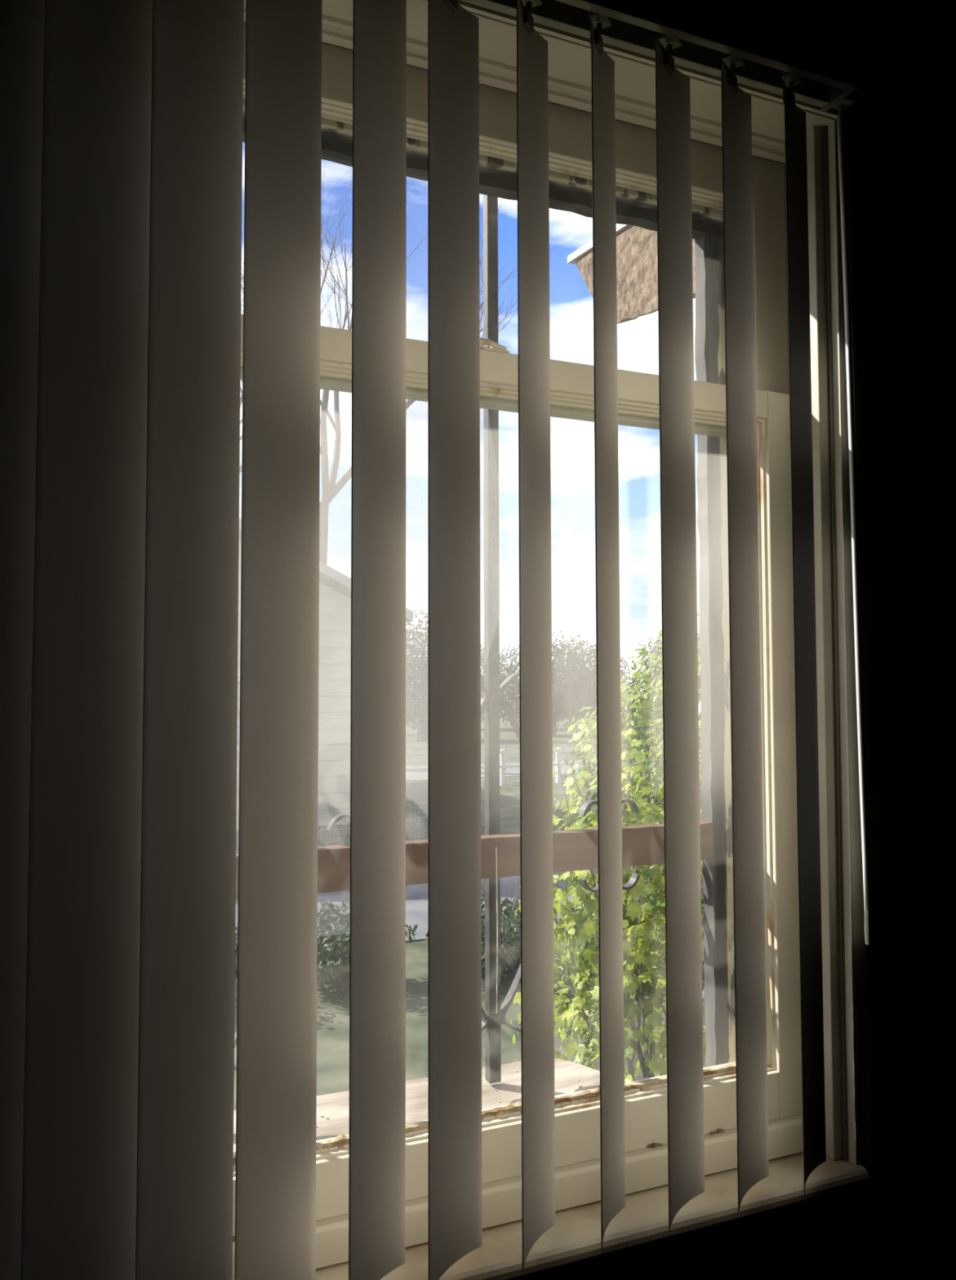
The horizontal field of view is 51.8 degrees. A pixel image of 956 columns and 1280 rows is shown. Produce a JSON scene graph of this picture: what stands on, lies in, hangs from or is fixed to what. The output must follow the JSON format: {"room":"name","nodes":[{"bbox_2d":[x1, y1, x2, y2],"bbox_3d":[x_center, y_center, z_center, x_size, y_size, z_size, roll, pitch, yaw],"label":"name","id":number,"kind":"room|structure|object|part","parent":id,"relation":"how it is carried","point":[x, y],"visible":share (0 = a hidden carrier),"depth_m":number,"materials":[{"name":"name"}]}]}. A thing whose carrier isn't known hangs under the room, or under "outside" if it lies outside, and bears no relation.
{"room":"living room","nodes":[
{"label":"living room","id":0,"kind":"room"},
{"bbox_2d":[567,223,695,324],"bbox_3d":[0.327,-0.645,1.673,0.118,0.307,0.706,1,-3,-14],"label":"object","id":1,"kind":"object","parent":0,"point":[637,260],"visible":0.27,"depth_m":1.76,"materials":[{"name":"brown brick"}]},
{"bbox_2d":[518,0,955,1279],"bbox_3d":[-0.513,0.265,0.797,4.900,2.550,0.123,1,-3,-23],"label":"wall","id":2,"kind":"structure","parent":0,"point":[901,1225],"depth_m":1.19,"materials":[{"name":"beige paint"}]},
{"bbox_2d":[233,1057,599,1154],"bbox_3d":[-0.278,0.562,1.049,0.940,0.069,0.115,1,-3,-23],"label":"stone ledge","id":3,"kind":"object","parent":2,"relation":"attached to","point":[332,1113],"visible":0.19,"depth_m":1.16,"materials":[{"name":"beige stone"}]},
{"bbox_2d":[234,194,704,1084],"bbox_3d":[-0.138,-0.043,1.142,1.150,1.140,0.020,1,-3,-23],"label":"guard","id":4,"kind":"object","parent":3,"relation":"on","point":[491,693],"visible":0.2,"depth_m":1.20,"materials":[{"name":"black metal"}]},
{"bbox_2d":[231,0,871,1279],"bbox_3d":[0.006,-0.015,1.045,0.910,1.269,0.166,1,-3,-23],"label":"window","id":5,"kind":"structure","parent":2,"relation":"in","point":[575,1237],"depth_m":1.14,"materials":[{"name":"beige paint"}]},
{"bbox_2d":[0,0,872,1279],"bbox_3d":[-0.225,-0.065,0.833,1.484,1.260,0.068,1,-3,-23],"label":"vertical blind","id":6,"kind":"object","parent":5,"relation":"attached to","point":[121,121],"visible":1,"depth_m":0.86,"materials":[{"name":"beige fabric"}]},
{"bbox_3d":[-0.246,-0.661,0.853,1.442,0.042,0.048,1,-3,-23],"label":"head rail","id":7,"kind":"part","parent":6,"relation":"part of","materials":[{"name":"metal"}]},
{"bbox_3d":[-0.007,-0.432,1.095,0.769,0.258,0.020,1,-3,-23],"label":"sash moulding","id":8,"kind":"part","parent":5,"relation":"part of","materials":[{"name":"beige paint"}]},
{"bbox_2d":[235,110,735,1066],"bbox_3d":[-0.018,-0.014,1.103,0.869,1.070,0.027,1,-3,-23],"label":"screen","id":9,"kind":"object","parent":5,"relation":"attached to","point":[642,844],"visible":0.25,"depth_m":1.21,"materials":[{"name":"grey metal"}]},
{"bbox_3d":[-0.045,0.242,1.079,0.721,0.045,0.022,1,-3,-23],"label":"cross rail","id":10,"kind":"part","parent":9,"relation":"part of","materials":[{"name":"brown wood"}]},
{"bbox_3d":[-0.021,-0.535,1.130,0.866,0.026,0.022,1,-3,-23],"label":"rail","id":11,"kind":"part","parent":9,"relation":"part of","materials":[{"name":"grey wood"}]},
{"bbox_3d":[-0.001,0.114,1.041,0.762,0.781,0.028,1,-3,-23],"label":"sash moulding","id":12,"kind":"part","parent":5,"relation":"part of","materials":[{"name":"beige paint"}]},
{"bbox_3d":[-0.007,-0.440,1.095,0.868,0.360,0.022,1,-3,-23],"label":"sash","id":13,"kind":"part","parent":5,"relation":"part of","materials":[{"name":"beige paint"}]},
{"bbox_3d":[-0.001,0.141,1.039,0.841,0.903,0.030,1,-3,-23],"label":"sash","id":14,"kind":"part","parent":5,"relation":"part of","materials":[{"name":"beige paint"}]},
{"bbox_3d":[0.019,0.605,0.970,0.893,0.022,0.074,1,-3,-23],"label":"sill","id":15,"kind":"part","parent":5,"relation":"part of","materials":[{"name":"paint"}]},
{"bbox_2d":[457,0,838,119],"bbox_3d":[0.002,-0.663,0.995,0.940,0.059,0.006,1,-3,-23],"label":"trim","id":16,"kind":"structure","parent":2,"relation":"attached to","point":[832,113],"depth_m":1.06,"materials":[{"name":"beige paint"}]},
{"label":"outside","id":17,"kind":"structure","parent":0,"visible":0},
{"bbox_2d":[233,701,705,1110],"bbox_3d":[-14.825,4.692,59.364,100.000,0.200,118.960,1,-3,-23],"label":"lawn","id":18,"kind":"structure","parent":17,"point":[332,1015],"depth_m":5.56,"materials":[{"name":"green plant"}]},
{"bbox_2d":[234,926,237,1008],"bbox_3d":[-1.467,1.652,5.121,0.848,0.644,0.735,1,-3,-23],"label":"bush","id":19,"kind":"object","parent":18,"relation":"on","point":[236,929],"visible":0.02,"depth_m":5.05,"materials":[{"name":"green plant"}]},
{"bbox_2d":[239,227,349,473],"bbox_3d":[-9.394,-6.923,30.545,8.133,20.213,11.217,-3,-4,44],"label":"bare tree","id":20,"kind":"object","parent":18,"relation":"on","point":[241,402],"visible":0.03,"depth_m":31.28,"materials":[{"name":"grey plant"}]},
{"bbox_2d":[235,518,413,831],"bbox_3d":[-6.702,-0.076,14.010,9.500,4.932,7.700,1,-3,-23],"label":"house","id":21,"kind":"structure","parent":18,"relation":"on","point":[322,711],"depth_m":12.25,"materials":[{"name":"beige"}]},
{"bbox_3d":[-2.987,0.844,11.675,0.560,0.810,0.025,1,-3,-23],"label":"pane","id":22,"kind":"part","parent":21,"relation":"part of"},
{"bbox_2d":[316,890,417,999],"bbox_3d":[-0.732,1.690,5.600,0.822,0.608,0.736,1,-3,-23],"label":"bush","id":23,"kind":"object","parent":18,"relation":"on","point":[340,970],"visible":0.33,"depth_m":5.41,"materials":[{"name":"green plant"}]},
{"bbox_3d":[-0.794,1.687,5.646,0.510,0.596,0.237,2,-3,-37],"label":"stem","id":24,"kind":"part","parent":23,"relation":"part of","materials":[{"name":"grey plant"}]},
{"bbox_2d":[240,165,567,564],"bbox_3d":[-2.051,-4.005,21.754,9.094,13.517,8.578,1,-3,-27],"label":"bare tree","id":25,"kind":"object","parent":18,"relation":"on","point":[324,437],"visible":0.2,"depth_m":20.91,"materials":[{"name":"grey plant"}]},
{"bbox_2d":[405,608,484,740],"bbox_3d":[-1.613,1.123,31.934,3.875,4.262,2.754,2,-3,-31],"label":"tree","id":26,"kind":"object","parent":18,"relation":"on","point":[408,693],"visible":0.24,"depth_m":31.21,"materials":[{"name":"grey plant"}]},
{"bbox_2d":[424,875,559,985],"bbox_3d":[0.115,1.675,5.777,0.834,0.665,0.756,1,-3,-23],"label":"bush","id":27,"kind":"object","parent":18,"relation":"on","point":[510,938],"visible":0.22,"depth_m":5.59,"materials":[{"name":"green plant"}]},
{"bbox_3d":[0.070,1.668,5.854,0.356,0.643,0.321,2,-4,-42],"label":"stem","id":28,"kind":"part","parent":27,"relation":"part of","materials":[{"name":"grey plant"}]},
{"bbox_2d":[480,644,519,724],"bbox_3d":[-0.123,1.706,40.188,4.767,3.885,3.492,1,-3,-23],"label":"tree","id":29,"kind":"object","parent":18,"relation":"on","point":[482,654],"visible":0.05,"depth_m":39.90,"materials":[{"name":"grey plant"}]},
{"bbox_2d":[405,746,701,785],"bbox_3d":[2.447,2.248,17.953,9.000,0.620,0.100,1,-3,-23],"label":"fence","id":30,"kind":"object","parent":18,"relation":"on","point":[502,752],"visible":0.17,"depth_m":17.09,"materials":[{"name":"white wood"}]},
{"bbox_3d":[0.424,2.211,17.090,0.080,0.620,0.080,1,-3,-23],"label":"post","id":31,"kind":"part","parent":30,"relation":"part of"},
{"bbox_3d":[2.463,1.981,17.929,9.000,0.050,0.020,1,-3,-23],"label":"rail","id":32,"kind":"part","parent":30,"relation":"part of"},
{"bbox_3d":[2.463,2.231,17.917,9.000,0.050,0.020,1,-3,-23],"label":"rail","id":33,"kind":"part","parent":30,"relation":"part of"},
{"bbox_3d":[1.434,2.230,17.526,0.080,0.620,0.080,1,-3,-23],"label":"post","id":34,"kind":"part","parent":30,"relation":"part of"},
{"bbox_2d":[499,628,626,735],"bbox_3d":[2.730,1.355,34.688,4.706,4.044,3.928,-1,-3,16],"label":"tree","id":35,"kind":"object","parent":18,"relation":"on","point":[561,687],"visible":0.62,"depth_m":34.22,"materials":[{"name":"grey plant"}]},
{"bbox_2d":[553,635,643,724],"bbox_3d":[4.745,1.747,43.262,4.738,4.071,4.255,-1,-3,21],"label":"tree","id":36,"kind":"object","parent":18,"relation":"on","point":[593,650],"visible":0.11,"depth_m":43.14,"materials":[{"name":"grey plant"}]},
{"bbox_2d":[554,869,661,955],"bbox_3d":[0.888,1.700,6.119,0.831,0.628,0.745,1,-3,-23],"label":"bush","id":37,"kind":"object","parent":18,"relation":"on","point":[637,899],"visible":0.02,"depth_m":6.08,"materials":[{"name":"green plant"}]},
{"bbox_2d":[510,635,708,1082],"bbox_3d":[0.665,0.892,2.818,1.064,1.890,1.444,-1,-3,23],"label":"shrub","id":38,"kind":"object","parent":18,"relation":"on","point":[648,928],"visible":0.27,"depth_m":2.49,"materials":[{"name":"green plant"}]},
{"bbox_3d":[0.538,0.990,2.521,0.871,1.667,0.777,0,-3,2],"label":"stem","id":39,"kind":"part","parent":38,"relation":"part of","materials":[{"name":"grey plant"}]},
{"bbox_2d":[561,613,702,822],"bbox_3d":[2.465,0.962,11.786,3.108,2.608,2.271,1,-3,-23],"label":"tree","id":40,"kind":"object","parent":18,"relation":"on","point":[628,722],"visible":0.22,"depth_m":11.59,"materials":[{"name":"green plant"}]},
{"bbox_2d":[635,631,700,715],"bbox_3d":[7.745,1.363,37.100,3.852,4.230,2.740,0,-3,-11],"label":"tree","id":41,"kind":"object","parent":18,"relation":"on","point":[657,641],"visible":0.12,"depth_m":36.60,"materials":[{"name":"grey plant"}]},
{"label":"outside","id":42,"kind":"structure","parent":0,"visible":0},
{"bbox_2d":[235,873,590,961],"bbox_3d":[-3.976,2.035,6.851,10.200,0.012,3.300,1,-3,-23],"label":"path","id":43,"kind":"structure","parent":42,"point":[416,895],"depth_m":7.84,"materials":[{"name":"grey concrete"}]},
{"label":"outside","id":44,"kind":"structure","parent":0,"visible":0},
{"bbox_2d":[405,757,702,781],"bbox_3d":[1.845,2.692,20.844,100.000,0.012,3.000,1,-3,-23],"label":"street","id":45,"kind":"structure","parent":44,"point":[515,771],"depth_m":19.69,"materials":[{"name":"grey asphalt"}]}
]}

